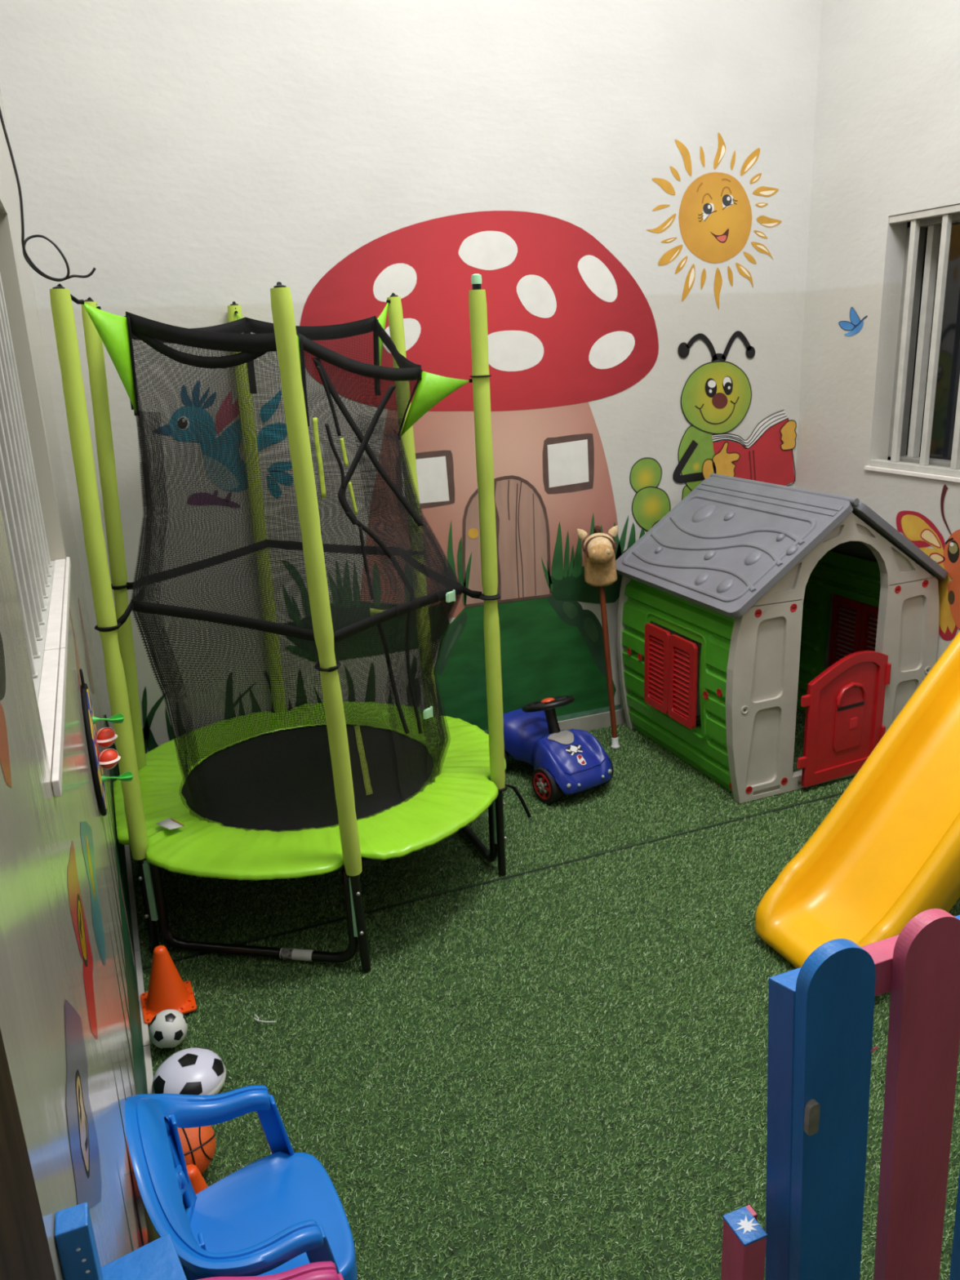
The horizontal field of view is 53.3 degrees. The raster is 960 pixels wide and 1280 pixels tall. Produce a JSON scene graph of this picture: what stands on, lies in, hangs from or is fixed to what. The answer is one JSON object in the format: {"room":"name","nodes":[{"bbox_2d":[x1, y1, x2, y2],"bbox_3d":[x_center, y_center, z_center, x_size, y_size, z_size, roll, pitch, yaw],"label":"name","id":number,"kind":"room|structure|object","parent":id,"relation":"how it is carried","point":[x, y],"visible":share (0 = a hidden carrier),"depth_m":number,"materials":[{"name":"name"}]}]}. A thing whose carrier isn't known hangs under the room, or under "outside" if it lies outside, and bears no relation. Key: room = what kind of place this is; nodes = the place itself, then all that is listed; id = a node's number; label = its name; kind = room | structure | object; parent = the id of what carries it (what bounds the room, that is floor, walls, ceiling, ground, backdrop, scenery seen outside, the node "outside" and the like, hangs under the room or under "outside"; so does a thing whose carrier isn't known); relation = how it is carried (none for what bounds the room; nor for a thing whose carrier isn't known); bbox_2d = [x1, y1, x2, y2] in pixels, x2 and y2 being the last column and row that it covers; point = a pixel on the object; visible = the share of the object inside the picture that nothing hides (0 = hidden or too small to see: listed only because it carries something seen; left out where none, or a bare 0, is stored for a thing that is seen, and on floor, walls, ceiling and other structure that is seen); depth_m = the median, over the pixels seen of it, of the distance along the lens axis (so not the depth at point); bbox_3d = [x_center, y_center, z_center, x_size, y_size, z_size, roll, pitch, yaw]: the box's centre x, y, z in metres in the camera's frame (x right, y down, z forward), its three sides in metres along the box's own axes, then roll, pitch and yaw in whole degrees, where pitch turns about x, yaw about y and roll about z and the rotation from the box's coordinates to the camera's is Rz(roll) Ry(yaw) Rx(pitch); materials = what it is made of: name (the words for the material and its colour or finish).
{"room":"children's playroom","nodes":[
{"label":"children's playroom","id":0,"kind":"room"},
{"bbox_2d":[0,88,148,1279],"bbox_3d":[-0.649,-0.619,0.742,0.300,4.500,5.325,-9,18,-20],"label":"wall","id":1,"kind":"structure","parent":0,"point":[42,962],"depth_m":1.10,"materials":[{"name":"paint"}]},
{"bbox_2d":[0,632,11,786],"bbox_3d":[-0.416,0.056,0.834,0.001,0.117,0.170,-9,18,-20],"label":"painted petal","id":2,"kind":"object","parent":1,"relation":"attached to","point":[4,751],"visible":1,"depth_m":0.82,"materials":[{"name":"orange paint"}]},
{"bbox_2d":[0,1028,56,1279],"bbox_3d":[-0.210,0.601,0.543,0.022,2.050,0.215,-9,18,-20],"label":"door","id":3,"kind":"structure","parent":1,"relation":"in","point":[24,1250],"depth_m":0.45,"materials":[{"name":"brown wood"}]},
{"bbox_2d":[0,274,71,796],"bbox_3d":[-0.921,-0.387,1.668,0.249,0.865,1.500,-9,18,-20],"label":"window","id":4,"kind":"structure","parent":1,"relation":"in","point":[42,584],"depth_m":1.78,"materials":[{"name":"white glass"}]},
{"bbox_2d":[0,106,96,281],"bbox_3d":[-1.065,-1.277,2.268,0.182,0.803,0.033,-14,21,-34],"label":"cable","id":5,"kind":"object","parent":1,"relation":"hanging from","point":[24,241],"visible":1,"depth_m":2.33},
{"bbox_2d":[54,1202,103,1279],"bbox_3d":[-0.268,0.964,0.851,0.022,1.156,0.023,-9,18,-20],"label":"fence post","id":6,"kind":"object","parent":1,"relation":"attached to","point":[74,1237],"visible":1,"depth_m":0.68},
{"bbox_2d":[69,598,94,694],"bbox_3d":[-1.062,0.046,2.560,0.001,0.464,0.924,-9,18,-20],"label":"painted streaks","id":7,"kind":"object","parent":1,"relation":"attached to","point":[81,615],"visible":0.81,"depth_m":2.81,"materials":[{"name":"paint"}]},
{"bbox_2d":[67,840,97,1039],"bbox_3d":[-0.522,0.392,1.259,0.001,0.240,0.234,-9,18,-20],"label":"flower","id":8,"kind":"object","parent":1,"relation":"attached to","point":[78,917],"visible":1,"depth_m":1.25,"materials":[{"name":"red paint"}]},
{"bbox_2d":[64,999,102,1211],"bbox_3d":[-0.384,0.483,0.930,0.001,0.235,0.334,-9,18,-20],"label":"wall decal","id":9,"kind":"object","parent":1,"relation":"attached to","point":[83,1140],"visible":0.95,"depth_m":0.94,"materials":[{"name":"purple paint"}]},
{"bbox_2d":[79,668,106,816],"bbox_3d":[-0.903,0.236,2.237,0.012,0.357,0.316,-9,18,-20],"label":"dartboard","id":10,"kind":"object","parent":1,"relation":"attached to","point":[91,728],"visible":0.89,"depth_m":2.14},
{"bbox_2d":[95,727,117,747],"bbox_3d":[-0.898,0.233,2.294,0.056,0.051,0.055,-9,18,-20],"label":"ball","id":11,"kind":"object","parent":10,"relation":"attached to","point":[106,737],"visible":0.95,"depth_m":2.28,"materials":[{"name":"red plastic"}]},
{"bbox_2d":[92,713,124,724],"bbox_3d":[-0.881,0.189,2.268,0.069,0.026,0.026,-9,18,-20],"label":"dart","id":12,"kind":"object","parent":10,"relation":"attached to","point":[117,718],"visible":0.98,"depth_m":2.27,"materials":[{"name":"green plastic"}]},
{"bbox_2d":[98,748,120,769],"bbox_3d":[-0.880,0.281,2.265,0.056,0.051,0.055,-9,18,-20],"label":"ball","id":13,"kind":"object","parent":10,"relation":"attached to","point":[108,757],"visible":0.96,"depth_m":2.25,"materials":[{"name":"red plastic"}]},
{"bbox_2d":[101,771,133,782],"bbox_3d":[-0.857,0.326,2.262,0.069,0.026,0.026,-9,18,-20],"label":"dart","id":14,"kind":"object","parent":10,"relation":"attached to","point":[126,776],"visible":0.98,"depth_m":2.26,"materials":[{"name":"green plastic"}]},
{"bbox_2d":[80,821,106,965],"bbox_3d":[-0.658,0.405,1.629,0.001,0.269,0.369,-9,18,-20],"label":"flower","id":15,"kind":"object","parent":1,"relation":"attached to","point":[86,838],"visible":1,"depth_m":1.59,"materials":[{"name":"teal paint"}]},
{"bbox_2d":[96,693,159,1251],"bbox_3d":[-0.772,0.806,2.101,0.001,0.791,3.505,-9,18,-20],"label":"grass band","id":16,"kind":"object","parent":1,"relation":"attached to","point":[135,1021],"visible":0.68,"depth_m":2.42,"materials":[{"name":"paint"}]},
{"bbox_2d":[124,844,153,1093],"bbox_3d":[-0.524,1.332,1.681,0.017,0.012,4.700,-9,18,-20],"label":"trim","id":17,"kind":"structure","parent":1,"relation":"attached to","point":[146,1043],"depth_m":2.86,"materials":[{"name":"white tile"}]},
{"bbox_2d":[0,0,822,752],"bbox_3d":[-0.074,-1.597,3.855,3.805,4.500,0.300,-9,18,-20],"label":"wall","id":18,"kind":"structure","parent":0,"point":[202,157],"depth_m":3.53,"materials":[{"name":"white paint"}]},
{"bbox_2d":[104,672,271,780],"bbox_3d":[-1.143,0.413,3.818,0.671,0.542,0.001,-9,18,-20],"label":"grass tuft","id":19,"kind":"object","parent":18,"relation":"attached to","point":[150,744],"visible":0.33,"depth_m":3.74,"materials":[{"name":"paint"}]},
{"bbox_2d":[153,381,293,507],"bbox_3d":[-0.950,-0.727,3.568,0.502,0.475,0.002,-9,18,-20],"label":"painted bird","id":20,"kind":"object","parent":18,"relation":"attached to","point":[209,400],"visible":0.38,"depth_m":3.57},
{"bbox_2d":[264,657,420,710],"bbox_3d":[-0.560,0.255,4.016,0.654,0.390,0.001,-9,18,-20],"label":"grass tuft","id":21,"kind":"object","parent":18,"relation":"attached to","point":[298,687],"visible":0.08,"depth_m":4.02,"materials":[{"name":"paint"}]},
{"bbox_2d":[283,521,471,662],"bbox_3d":[-0.411,-0.196,3.948,0.824,0.541,0.001,-9,18,-20],"label":"grass tuft","id":22,"kind":"object","parent":18,"relation":"attached to","point":[450,551],"visible":0.35,"depth_m":3.97,"materials":[{"name":"paint"}]},
{"bbox_2d":[299,210,658,617],"bbox_3d":[0.060,-0.890,3.945,1.560,1.619,0.002,-9,18,-20],"label":"house","id":23,"kind":"object","parent":18,"relation":"attached to","point":[569,326],"visible":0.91,"depth_m":3.93,"materials":[{"name":"paint"}]},
{"bbox_2d":[373,263,417,302],"bbox_3d":[-0.324,-1.361,3.648,0.176,0.138,0.001,-9,18,-20],"label":"painted spot","id":24,"kind":"object","parent":23,"relation":"attached to","point":[399,279],"depth_m":3.65,"materials":[{"name":"white paint"}]},
{"bbox_2d":[382,318,421,353],"bbox_3d":[-0.303,-1.177,3.710,0.160,0.132,0.001,-9,18,-20],"label":"painted spot","id":25,"kind":"object","parent":23,"relation":"attached to","point":[412,328],"depth_m":3.72,"materials":[{"name":"white paint"}]},
{"bbox_2d":[458,231,517,270],"bbox_3d":[0.033,-1.525,3.750,0.252,0.143,0.001,-9,18,-20],"label":"spot","id":26,"kind":"object","parent":23,"relation":"attached to","point":[485,250],"depth_m":3.75,"materials":[{"name":"white paint"}]},
{"bbox_2d":[488,330,543,371],"bbox_3d":[0.139,-1.176,3.895,0.269,0.160,0.001,-9,18,-20],"label":"spot","id":27,"kind":"object","parent":23,"relation":"attached to","point":[508,350],"depth_m":3.89,"materials":[{"name":"white paint"}]},
{"bbox_2d":[516,275,556,318],"bbox_3d":[0.230,-1.389,3.872,0.177,0.166,0.001,-9,18,-20],"label":"spot","id":28,"kind":"object","parent":23,"relation":"attached to","point":[534,292],"depth_m":3.87,"materials":[{"name":"white paint"}]},
{"bbox_2d":[577,254,617,302],"bbox_3d":[0.486,-1.490,3.950,0.185,0.184,0.001,-9,18,-20],"label":"spot","id":29,"kind":"object","parent":23,"relation":"attached to","point":[596,275],"depth_m":3.95,"materials":[{"name":"white paint"}]},
{"bbox_2d":[588,331,635,368],"bbox_3d":[0.559,-1.229,4.056,0.222,0.151,0.001,-9,18,-20],"label":"spot","id":30,"kind":"object","parent":23,"relation":"attached to","point":[612,348],"depth_m":4.06,"materials":[{"name":"white paint"}]},
{"bbox_2d":[434,594,621,733],"bbox_3d":[0.102,0.124,4.256,1.200,0.612,0.001,-9,18,-20],"label":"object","id":31,"kind":"structure","parent":18,"relation":"attached to","point":[550,647],"depth_m":4.29,"materials":[{"name":"paint"}]},
{"bbox_2d":[557,708,626,731],"bbox_3d":[0.068,0.460,4.336,3.205,0.075,0.008,-9,18,-20],"label":"baseboard","id":32,"kind":"structure","parent":18,"relation":"attached to","point":[589,722],"depth_m":4.50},
{"bbox_2d":[541,514,644,604],"bbox_3d":[0.525,-0.362,4.292,0.552,0.427,0.001,-9,18,-20],"label":"grass tuft","id":33,"kind":"object","parent":18,"relation":"attached to","point":[568,583],"visible":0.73,"depth_m":4.27,"materials":[{"name":"paint"}]},
{"bbox_2d":[629,330,796,531],"bbox_3d":[1.079,-0.952,4.351,0.909,0.856,0.006,-9,18,-20],"label":"painted caterpillar","id":34,"kind":"object","parent":18,"relation":"attached to","point":[716,397],"visible":0.91,"depth_m":4.34,"materials":[{"name":"paint"}]},
{"bbox_2d":[712,418,795,485],"bbox_3d":[1.285,-0.820,4.476,0.475,0.404,0.001,-9,18,-20],"label":"book","id":35,"kind":"object","parent":34,"relation":"on","point":[773,464],"depth_m":4.48,"materials":[{"name":"red paint"}]},
{"bbox_2d":[646,132,782,310],"bbox_3d":[1.007,-1.777,4.085,0.687,0.701,0.002,-9,18,-20],"label":"sun mural","id":36,"kind":"object","parent":18,"relation":"attached to","point":[715,216],"visible":1,"depth_m":4.08,"materials":[{"name":"paint"}]},
{"bbox_2d":[128,708,959,1279],"bbox_3d":[1.063,1.223,1.991,3.805,0.113,5.925,-9,18,-20],"label":"floor","id":37,"kind":"structure","parent":0,"point":[553,1067],"depth_m":2.57,"materials":[{"name":"green carpet"}]},
{"bbox_2d":[101,1233,186,1279],"bbox_3d":[-0.263,1.020,0.956,0.081,0.988,0.095,-9,18,-20],"label":"gate post","id":38,"kind":"object","parent":37,"relation":"on","point":[157,1260],"visible":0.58,"depth_m":0.83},
{"bbox_2d":[148,1008,187,1048],"bbox_3d":[-0.823,1.027,2.529,0.098,0.098,0.098,-9,18,-20],"label":"football","id":39,"kind":"object","parent":37,"relation":"on","point":[168,1028],"visible":1,"depth_m":2.50,"materials":[{"name":"white leather"}]},
{"bbox_2d":[140,945,196,1024],"bbox_3d":[-0.885,0.939,2.681,0.140,0.182,0.140,-10,18,-22],"label":"cone","id":40,"kind":"object","parent":37,"relation":"on","point":[167,989],"visible":0.94,"depth_m":2.65,"materials":[{"name":"orange plastic"}]},
{"bbox_2d":[151,1047,226,1094],"bbox_3d":[-0.722,1.076,2.371,0.178,0.089,0.178,-9,18,-20],"label":"ball","id":41,"kind":"object","parent":37,"relation":"on","point":[193,1070],"visible":0.9,"depth_m":2.34,"materials":[{"name":"white plastic"}]},
{"bbox_2d":[177,1125,216,1174],"bbox_3d":[-0.655,1.124,2.121,0.140,0.141,0.137,-9,18,-20],"label":"basketball","id":42,"kind":"object","parent":37,"relation":"on","point":[198,1144],"visible":0.32,"depth_m":2.08,"materials":[{"name":"orange rubber"}]},
{"bbox_2d":[186,1164,208,1194],"bbox_3d":[-0.582,1.150,1.951,0.140,0.182,0.140,-10,19,-24],"label":"cone","id":43,"kind":"object","parent":37,"relation":"on","point":[198,1184],"visible":0.15,"depth_m":1.92,"materials":[{"name":"orange plastic"}]},
{"bbox_2d":[124,1084,357,1279],"bbox_3d":[-0.389,1.019,1.636,0.329,0.599,0.389,-10,19,-24],"label":"armchair","id":44,"kind":"object","parent":37,"relation":"on","point":[281,1211],"visible":0.99,"depth_m":1.65,"materials":[{"name":"blue plastic"}]},
{"bbox_2d":[253,1014,276,1022],"bbox_3d":[-0.592,1.038,2.614,0.075,0.008,0.023,6,19,27],"label":"scrap","id":45,"kind":"object","parent":37,"relation":"on","point":[257,1020],"visible":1,"depth_m":2.61,"materials":[{"name":"white plastic"}]},
{"bbox_2d":[196,1261,343,1279],"bbox_3d":[-0.216,1.119,1.285,0.329,0.599,0.389,-10,18,-22],"label":"armchair","id":46,"kind":"object","parent":37,"relation":"on","point":[322,1270],"visible":1,"depth_m":1.40,"materials":[{"name":"pink plastic"}]},
{"bbox_2d":[49,273,531,972],"bbox_3d":[-0.589,-0.126,3.130,1.314,1.943,1.367,-9,18,-20],"label":"trampoline","id":47,"kind":"object","parent":37,"relation":"on","point":[335,784],"visible":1,"depth_m":2.85,"materials":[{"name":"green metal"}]},
{"bbox_2d":[280,947,293,959],"bbox_3d":[-0.578,0.944,2.880,0.036,0.033,0.033,1,17,11],"label":"print","id":48,"kind":"object","parent":47,"relation":"attached to","point":[285,953],"depth_m":2.87},
{"bbox_2d":[488,695,613,804],"bbox_3d":[0.276,0.400,3.979,0.328,0.384,0.580,-13,20,-32],"label":"car","id":49,"kind":"object","parent":37,"relation":"on","point":[572,761],"visible":0.87,"depth_m":3.85,"materials":[{"name":"blue plastic"}]},
{"bbox_2d":[577,525,620,748],"bbox_3d":[0.544,-0.006,4.230,0.173,0.987,0.208,-9,18,-20],"label":"horse","id":50,"kind":"object","parent":37,"relation":"on","point":[598,548],"visible":1,"depth_m":4.13},
{"bbox_2d":[720,1204,767,1279],"bbox_3d":[0.360,1.060,1.339,0.048,0.637,0.052,-9,18,-20],"label":"post","id":51,"kind":"object","parent":37,"relation":"on","point":[744,1239],"visible":1,"depth_m":1.24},
{"bbox_2d":[615,473,948,803],"bbox_3d":[1.239,-0.085,4.101,1.043,1.155,0.921,-9,18,-20],"label":"playhouse","id":52,"kind":"object","parent":37,"relation":"on","point":[723,615],"visible":0.94,"depth_m":3.81,"materials":[{"name":"grey plastic"}]},
{"bbox_2d":[644,622,671,714],"bbox_3d":[0.752,0.120,4.061,0.016,0.362,0.184,-9,18,-20],"label":"shutter","id":53,"kind":"object","parent":52,"relation":"hanging from","point":[657,657],"depth_m":4.05,"materials":[{"name":"red plastic"}]},
{"bbox_2d":[667,634,697,728],"bbox_3d":[0.823,0.169,3.893,0.016,0.362,0.184,-9,18,-20],"label":"shutter","id":54,"kind":"object","parent":52,"relation":"hanging from","point":[682,653],"depth_m":3.89,"materials":[{"name":"red plastic"}]},
{"bbox_2d":[828,594,863,666],"bbox_3d":[1.687,-0.026,4.410,0.016,0.362,0.184,-9,18,-20],"label":"shutter","id":55,"kind":"object","parent":52,"relation":"hanging from","point":[837,600],"depth_m":4.40,"materials":[{"name":"red plastic"}]},
{"bbox_2d":[859,603,878,651],"bbox_3d":[1.757,0.023,4.242,0.016,0.362,0.184,-9,18,-20],"label":"shutter","id":56,"kind":"object","parent":52,"relation":"hanging from","point":[865,610],"depth_m":4.27,"materials":[{"name":"red plastic"}]},
{"bbox_2d":[755,631,959,968],"bbox_3d":[1.513,0.294,2.860,1.453,1.131,0.441,-10,19,-23],"label":"slide","id":57,"kind":"object","parent":37,"relation":"on","point":[886,854],"visible":0.74,"depth_m":2.87,"materials":[{"name":"yellow plastic"}]},
{"bbox_2d":[764,908,959,1279],"bbox_3d":[0.734,0.810,1.409,0.757,1.044,0.065,-9,18,-20],"label":"picket fence","id":58,"kind":"object","parent":37,"relation":"on","point":[820,1011],"visible":1,"depth_m":1.23,"materials":[{"name":"wood"}]},
{"bbox_2d":[741,705,748,714],"bbox_3d":[1.003,0.265,3.626,0.034,0.034,0.004,-9,18,-20],"label":"screw","id":59,"kind":"object","parent":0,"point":[744,708],"depth_m":3.63,"materials":[{"name":"grey plastic"}]},
{"bbox_2d":[794,0,959,668],"bbox_3d":[2.600,-1.127,1.955,0.300,4.500,5.325,-9,18,-20],"label":"wall","id":60,"kind":"structure","parent":0,"point":[886,138],"depth_m":3.97,"materials":[{"name":"white paint"}]},
{"bbox_2d":[838,306,867,336],"bbox_3d":[1.597,-1.365,4.102,0.001,0.119,0.170,-9,18,-20],"label":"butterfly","id":61,"kind":"object","parent":60,"relation":"attached to","point":[855,319],"visible":1,"depth_m":4.10,"materials":[{"name":"paint"}]},
{"bbox_2d":[864,204,959,482],"bbox_3d":[1.965,-1.077,3.485,0.192,1.015,1.240,-9,18,-20],"label":"window","id":62,"kind":"structure","parent":60,"relation":"in","point":[924,437],"depth_m":3.89,"materials":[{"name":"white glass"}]},
{"bbox_2d":[896,484,959,640],"bbox_3d":[1.879,-0.306,3.786,0.004,0.648,0.647,-9,18,-20],"label":"butterfly","id":63,"kind":"object","parent":60,"relation":"attached to","point":[915,526],"visible":0.87,"depth_m":3.86,"materials":[{"name":"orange paint"}]},
{"bbox_2d":[920,528,941,547],"bbox_3d":[1.828,-0.413,3.880,0.001,0.068,0.111,-9,18,-20],"label":"spot","id":64,"kind":"object","parent":63,"relation":"attached to","point":[928,537],"depth_m":3.88,"materials":[{"name":"beige paint"}]},
{"bbox_2d":[928,552,945,563],"bbox_3d":[1.845,-0.328,3.867,0.001,0.050,0.082,-9,18,-20],"label":"spot","id":65,"kind":"object","parent":63,"relation":"attached to","point":[940,557],"depth_m":3.86,"materials":[{"name":"beige paint"}]},
{"bbox_2d":[947,590,954,604],"bbox_3d":[1.885,-0.170,3.828,0.001,0.057,0.033,-9,18,-20],"label":"spot","id":66,"kind":"object","parent":63,"relation":"attached to","point":[951,594],"depth_m":3.83,"materials":[{"name":"brown paint"}]},
{"bbox_2d":[924,666,931,674],"bbox_3d":[1.842,0.124,3.936,0.034,0.034,0.004,-9,18,-20],"label":"screw","id":67,"kind":"object","parent":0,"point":[927,668],"depth_m":3.93,"materials":[{"name":"grey plastic"}]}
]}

